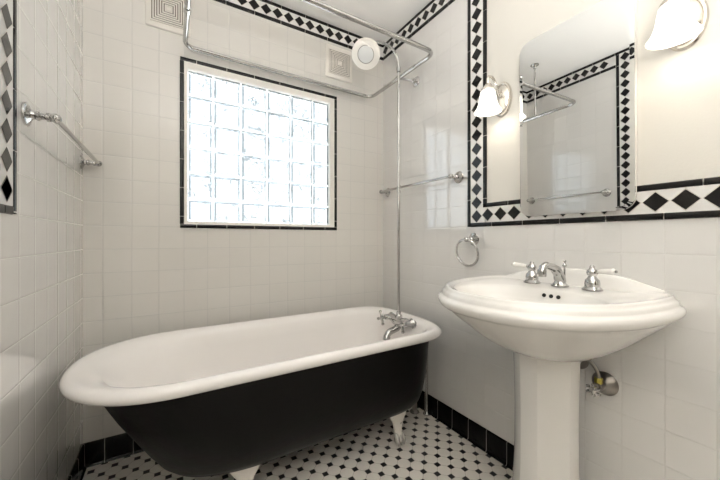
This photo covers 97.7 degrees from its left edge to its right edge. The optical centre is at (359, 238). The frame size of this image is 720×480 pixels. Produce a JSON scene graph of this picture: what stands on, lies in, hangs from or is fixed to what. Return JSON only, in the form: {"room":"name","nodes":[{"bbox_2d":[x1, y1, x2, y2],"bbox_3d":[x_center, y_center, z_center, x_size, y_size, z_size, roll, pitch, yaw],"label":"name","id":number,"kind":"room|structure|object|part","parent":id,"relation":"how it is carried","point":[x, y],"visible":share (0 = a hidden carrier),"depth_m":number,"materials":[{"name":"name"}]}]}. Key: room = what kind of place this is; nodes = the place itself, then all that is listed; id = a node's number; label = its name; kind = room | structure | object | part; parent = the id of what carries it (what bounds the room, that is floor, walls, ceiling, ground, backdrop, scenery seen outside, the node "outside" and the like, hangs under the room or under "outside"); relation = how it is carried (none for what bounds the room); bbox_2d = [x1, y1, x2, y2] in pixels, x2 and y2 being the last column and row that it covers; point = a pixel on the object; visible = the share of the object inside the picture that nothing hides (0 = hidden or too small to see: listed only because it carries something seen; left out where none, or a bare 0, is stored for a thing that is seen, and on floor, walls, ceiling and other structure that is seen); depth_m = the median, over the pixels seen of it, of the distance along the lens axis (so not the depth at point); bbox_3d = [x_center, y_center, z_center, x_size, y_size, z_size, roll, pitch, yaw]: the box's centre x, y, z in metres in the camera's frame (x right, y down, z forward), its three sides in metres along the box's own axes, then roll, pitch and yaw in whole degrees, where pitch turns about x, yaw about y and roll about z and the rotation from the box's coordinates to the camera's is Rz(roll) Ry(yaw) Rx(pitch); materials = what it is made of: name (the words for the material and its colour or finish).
{"room":"bathroom","nodes":[
{"label":"bathroom","id":0,"kind":"room"},
{"bbox_2d":[0,0,82,479],"bbox_3d":[-0.482,-0.185,0.045,0.100,2.439,3.275,0,0,-31],"label":"wall","id":1,"kind":"structure","parent":0,"point":[41,246],"depth_m":0.97,"materials":[{"name":"white tile"}]},
{"bbox_2d":[0,0,16,214],"bbox_3d":[-0.260,-0.733,-0.222,0.006,1.345,2.387,0,0,-31],"label":"trim","id":2,"kind":"structure","parent":1,"relation":"attached to","point":[8,8],"depth_m":0.76,"materials":[{"name":"white"}]},
{"bbox_2d":[20,102,101,168],"bbox_3d":[-1.041,-0.340,1.143,0.076,0.064,0.683,0,0,-31],"label":"towel bar","id":3,"kind":"object","parent":1,"relation":"attached to","point":[27,115],"visible":1,"depth_m":0.89,"materials":[{"name":"silver metal"}]},
{"bbox_3d":[-0.881,-0.340,0.877,0.076,0.064,0.064,0,0,-31],"label":"post","id":4,"kind":"part","parent":3,"relation":"part of","materials":[{"name":"silver metal"}]},
{"bbox_3d":[-1.200,-0.340,1.408,0.076,0.064,0.064,0,0,-31],"label":"post","id":5,"kind":"part","parent":3,"relation":"part of","materials":[{"name":"silver metal"}]},
{"bbox_2d":[68,443,86,479],"bbox_3d":[-0.444,0.981,0.094,0.016,0.106,3.120,0,0,-31],"label":"baseboard","id":6,"kind":"structure","parent":1,"relation":"attached to","point":[78,470],"depth_m":1.34,"materials":[{"name":"black tile"}]},
{"bbox_2d":[83,0,382,442],"bbox_3d":[-0.558,-0.185,1.879,1.862,2.439,0.055,0,0,-31],"label":"wall","id":7,"kind":"structure","parent":0,"point":[144,274],"depth_m":1.62,"materials":[{"name":"white tile"}]},
{"bbox_2d":[84,433,143,467],"bbox_3d":[-0.540,0.981,1.849,1.662,0.106,0.016,0,0,-31],"label":"baseboard","id":8,"kind":"structure","parent":7,"relation":"attached to","point":[100,451],"depth_m":1.47,"materials":[{"name":"black tile"}]},
{"bbox_2d":[145,0,190,36],"bbox_3d":[-0.968,-1.160,1.592,0.197,0.213,0.014,0,0,-31],"label":"air vent","id":9,"kind":"object","parent":7,"relation":"in","point":[168,15],"visible":0.92,"depth_m":1.58,"materials":[{"name":"white plastic"}]},
{"bbox_2d":[150,0,184,28],"bbox_3d":[-0.965,-1.160,1.588,0.158,0.158,0.006,0,0,-31],"label":"grille","id":10,"kind":"object","parent":9,"relation":"attached to","point":[169,14],"depth_m":1.59,"materials":[{"name":"white plastic"}]},
{"bbox_2d":[180,56,336,229],"bbox_3d":[-0.541,-0.499,1.854,0.904,0.885,0.006,0,0,-31],"label":"trim","id":11,"kind":"structure","parent":7,"relation":"attached to","point":[182,59],"depth_m":1.75,"materials":[{"name":"black tile"}]},
{"bbox_2d":[184,61,333,226],"bbox_3d":[-0.554,-0.499,1.876,0.866,0.847,0.054,0,0,-31],"label":"window","id":12,"kind":"structure","parent":7,"relation":"in","point":[211,177],"depth_m":1.85,"materials":[{"name":"white glass"}]},
{"bbox_2d":[214,0,382,60],"bbox_3d":[-0.542,-1.349,1.853,1.662,0.112,0.006,0,0,-31],"label":"trim","id":13,"kind":"structure","parent":7,"relation":"attached to","point":[266,9],"depth_m":1.94,"materials":[{"name":"white"}]},
{"bbox_2d":[325,44,351,82],"bbox_3d":[-0.137,-1.165,2.092,0.197,0.213,0.014,0,0,-31],"label":"air vent","id":14,"kind":"object","parent":7,"relation":"in","point":[338,61],"visible":1,"depth_m":2.08,"materials":[{"name":"white plastic"}]},
{"bbox_2d":[329,48,349,77],"bbox_3d":[-0.134,-1.165,2.088,0.158,0.158,0.006,0,0,-31],"label":"grille","id":15,"kind":"object","parent":14,"relation":"attached to","point":[339,59],"depth_m":2.08,"materials":[{"name":"white plastic"}]},
{"bbox_2d":[83,407,512,479],"bbox_3d":[0.272,1.084,0.500,1.862,0.100,3.275,0,0,-31],"label":"floor","id":16,"kind":"structure","parent":0,"point":[431,450],"depth_m":1.46,"materials":[{"name":"tile"}]},
{"bbox_2d":[59,306,441,479],"bbox_3d":[-0.349,0.737,1.459,1.526,0.594,0.690,0,0,-31],"label":"bathtub","id":17,"kind":"object","parent":16,"relation":"on","point":[236,398],"visible":0.96,"depth_m":1.25,"materials":[{"name":"white ceramic"}]},
{"bbox_2d":[59,306,441,406],"bbox_3d":[-0.349,0.649,1.459,1.526,0.418,0.690,0,0,-31],"label":"basin","id":18,"kind":"object","parent":17,"relation":"in","point":[339,357],"depth_m":1.37,"materials":[{"name":"white ceramic"}]},
{"bbox_2d":[352,37,430,415],"bbox_3d":[0.184,-0.028,1.771,0.495,2.124,0.272,0,0,-31],"label":"shower fixture","id":19,"kind":"object","parent":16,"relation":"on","point":[366,51],"visible":0.91,"depth_m":1.78,"materials":[{"name":"silver metal"}]},
{"bbox_3d":[0.131,0.462,1.847,0.030,0.087,0.087,0,0,-31],"label":"cross handle","id":20,"kind":"part","parent":19,"relation":"part of","materials":[{"name":"silver metal"}]},
{"bbox_3d":[0.183,0.520,1.772,0.136,0.095,0.042,0,0,-37],"label":"spout","id":21,"kind":"part","parent":19,"relation":"part of","materials":[{"name":"silver metal"}]},
{"bbox_3d":[0.227,0.462,1.689,0.030,0.087,0.087,0,0,-31],"label":"cross handle","id":22,"kind":"part","parent":19,"relation":"part of","materials":[{"name":"silver metal"}]},
{"bbox_2d":[410,403,418,413],"bbox_3d":[0.224,0.966,1.822,0.293,0.136,0.056,0,0,-31],"label":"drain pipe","id":23,"kind":"object","parent":16,"relation":"on","point":[414,410],"visible":0.27,"depth_m":1.87,"materials":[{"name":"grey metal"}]},
{"bbox_2d":[438,267,686,479],"bbox_3d":[0.566,0.572,1.050,0.590,0.921,0.657,0,0,-31],"label":"pedestal sink","id":24,"kind":"object","parent":16,"relation":"on","point":[548,330],"visible":0.95,"depth_m":1.01,"materials":[{"name":"white ceramic"}]},
{"bbox_2d":[438,267,686,361],"bbox_3d":[0.566,0.249,1.050,0.590,0.277,0.657,0,0,-31],"label":"basin","id":25,"kind":"object","parent":24,"relation":"in","point":[542,321],"depth_m":0.87,"materials":[{"name":"white ceramic"}]},
{"bbox_2d":[512,260,617,291],"bbox_3d":[0.689,0.124,1.123,0.173,0.095,0.355,0,0,-31],"label":"sink faucet","id":26,"kind":"object","parent":24,"relation":"on","point":[591,283],"visible":1,"depth_m":1.10,"materials":[{"name":"silver metal"}]},
{"bbox_3d":[0.642,0.104,1.269,0.021,0.021,0.056,0,0,-39],"label":"lever","id":27,"kind":"part","parent":26,"relation":"part of","materials":[{"name":"white ceramic"}]},
{"bbox_3d":[0.675,0.130,1.235,0.060,0.084,0.060,0,0,-31],"label":"handle","id":28,"kind":"part","parent":26,"relation":"part of","materials":[{"name":"silver metal"}]},
{"bbox_3d":[0.684,0.126,1.120,0.160,0.092,0.058,0,0,-31],"label":"spout","id":29,"kind":"part","parent":26,"relation":"part of","materials":[{"name":"silver metal"}]},
{"bbox_3d":[0.757,0.124,1.164,0.015,0.095,0.015,0,0,-31],"label":"lift rod","id":30,"kind":"part","parent":26,"relation":"part of","materials":[{"name":"silver metal"}]},
{"bbox_3d":[0.781,0.130,1.058,0.060,0.084,0.060,0,0,-31],"label":"handle","id":31,"kind":"part","parent":26,"relation":"part of","materials":[{"name":"silver metal"}]},
{"bbox_3d":[0.796,0.104,1.013,0.021,0.021,0.056,0,0,-23],"label":"lever","id":32,"kind":"part","parent":26,"relation":"part of","materials":[{"name":"white ceramic"}]},
{"bbox_2d":[269,0,431,44],"bbox_3d":[0.272,-1.455,0.500,1.862,0.100,3.275,0,0,-31],"label":"ceiling","id":33,"kind":"structure","parent":0,"point":[391,15],"depth_m":1.95,"materials":[{"name":"white paint"}]},
{"bbox_2d":[183,0,432,97],"bbox_3d":[-0.204,-1.180,1.651,1.292,0.450,0.639,0,0,-31],"label":"shower curtain rod","id":34,"kind":"object","parent":33,"relation":"hanging from","point":[187,9],"visible":0.95,"depth_m":1.63,"materials":[{"name":"silver metal"}]},
{"bbox_2d":[383,0,719,479],"bbox_3d":[1.027,-0.185,0.954,0.100,2.439,3.275,0,0,-31],"label":"wall","id":35,"kind":"structure","parent":0,"point":[662,422],"depth_m":1.19,"materials":[{"name":"white tile"}]},
{"bbox_2d":[383,0,454,59],"bbox_3d":[0.970,-1.349,0.946,0.006,0.112,3.120,0,0,-31],"label":"trim","id":36,"kind":"structure","parent":35,"relation":"attached to","point":[433,8],"depth_m":1.95,"materials":[{"name":"white"}]},
{"bbox_2d":[379,171,463,196],"bbox_3d":[0.333,-0.329,1.938,0.076,0.064,0.703,0,0,-31],"label":"towel bar","id":37,"kind":"object","parent":35,"relation":"attached to","point":[458,177],"visible":1,"depth_m":1.76,"materials":[{"name":"silver metal"}]},
{"bbox_3d":[0.168,-0.329,2.211,0.076,0.064,0.064,0,0,-31],"label":"post","id":38,"kind":"part","parent":37,"relation":"part of","materials":[{"name":"silver metal"}]},
{"bbox_3d":[0.497,-0.329,1.664,0.076,0.064,0.064,0,0,-31],"label":"post","id":39,"kind":"part","parent":37,"relation":"part of","materials":[{"name":"silver metal"}]},
{"bbox_2d":[417,390,513,470],"bbox_3d":[0.966,0.981,0.943,0.016,0.106,3.120,0,0,-31],"label":"baseboard","id":40,"kind":"structure","parent":35,"relation":"attached to","point":[498,448],"depth_m":1.60,"materials":[{"name":"black tile"}]},
{"bbox_2d":[455,233,478,266],"bbox_3d":[0.546,0.055,1.587,0.071,0.170,0.143,0,0,-31],"label":"towel ring","id":41,"kind":"object","parent":35,"relation":"attached to","point":[473,239],"visible":1,"depth_m":1.58,"materials":[{"name":"silver metal"}]},
{"bbox_3d":[0.549,0.002,1.582,0.071,0.064,0.064,0,0,-31],"label":"post","id":42,"kind":"part","parent":41,"relation":"part of","materials":[{"name":"silver metal"}]},
{"bbox_2d":[474,75,511,116],"bbox_3d":[0.592,-0.652,1.421,0.164,0.172,0.118,0,0,-31],"label":"wall sconce","id":43,"kind":"object","parent":35,"relation":"attached to","point":[497,101],"visible":1,"depth_m":1.43,"materials":[{"name":"white glass"}]},
{"bbox_3d":[0.572,-0.618,1.409,0.118,0.098,0.118,0,0,-31],"label":"lamp shade","id":44,"kind":"part","parent":43,"relation":"part of","materials":[{"name":"white glass"}]},
{"bbox_3d":[0.608,-0.696,1.431,0.096,0.084,0.012,0,0,-31],"label":"arm","id":45,"kind":"part","parent":43,"relation":"part of","materials":[{"name":"silver metal"}]},
{"bbox_3d":[0.651,-0.647,1.456,0.027,0.162,0.100,0,0,-31],"label":"plate","id":46,"kind":"part","parent":43,"relation":"part of","materials":[{"name":"silver metal"}]},
{"bbox_2d":[520,0,636,215],"bbox_3d":[0.801,-0.465,1.200,0.031,0.738,0.398,0,0,-31],"label":"wall mirror","id":47,"kind":"object","parent":35,"relation":"attached to","point":[578,78],"visible":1,"depth_m":1.16,"materials":[{"name":"clear glass"}]},
{"bbox_2d":[580,361,588,368],"bbox_3d":[0.802,0.425,1.174,0.059,0.128,0.068,0,0,-31],"label":"trap","id":48,"kind":"object","parent":35,"relation":"attached to","point":[583,364],"visible":0.07,"depth_m":1.17,"materials":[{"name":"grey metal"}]},
{"bbox_2d":[467,0,719,226],"bbox_3d":[1.166,-0.733,0.620,0.006,1.345,2.360,0,0,-31],"label":"trim","id":49,"kind":"structure","parent":35,"relation":"attached to","point":[695,198],"depth_m":1.44,"materials":[{"name":"white"}]},
{"bbox_2d":[586,360,618,396],"bbox_3d":[0.813,0.449,1.117,0.099,0.209,0.142,0,0,-31],"label":"shutoff valve","id":50,"kind":"object","parent":35,"relation":"attached to","point":[603,382],"visible":0.87,"depth_m":1.09,"materials":[{"name":"grey metal"}]},
{"bbox_3d":[0.801,0.515,1.075,0.034,0.048,0.044,0,0,-31],"label":"valve knob","id":51,"kind":"part","parent":50,"relation":"part of","materials":[{"name":"silver metal"}]},
{"bbox_2d":[645,0,708,50],"bbox_3d":[0.904,-0.652,0.902,0.164,0.172,0.118,0,0,-31],"label":"wall sconce","id":52,"kind":"object","parent":35,"relation":"attached to","point":[679,24],"visible":1,"depth_m":0.90,"materials":[{"name":"white glass"}]},
{"bbox_3d":[0.963,-0.647,0.937,0.027,0.162,0.100,0,0,-31],"label":"plate","id":53,"kind":"part","parent":52,"relation":"part of","materials":[{"name":"silver metal"}]}
]}

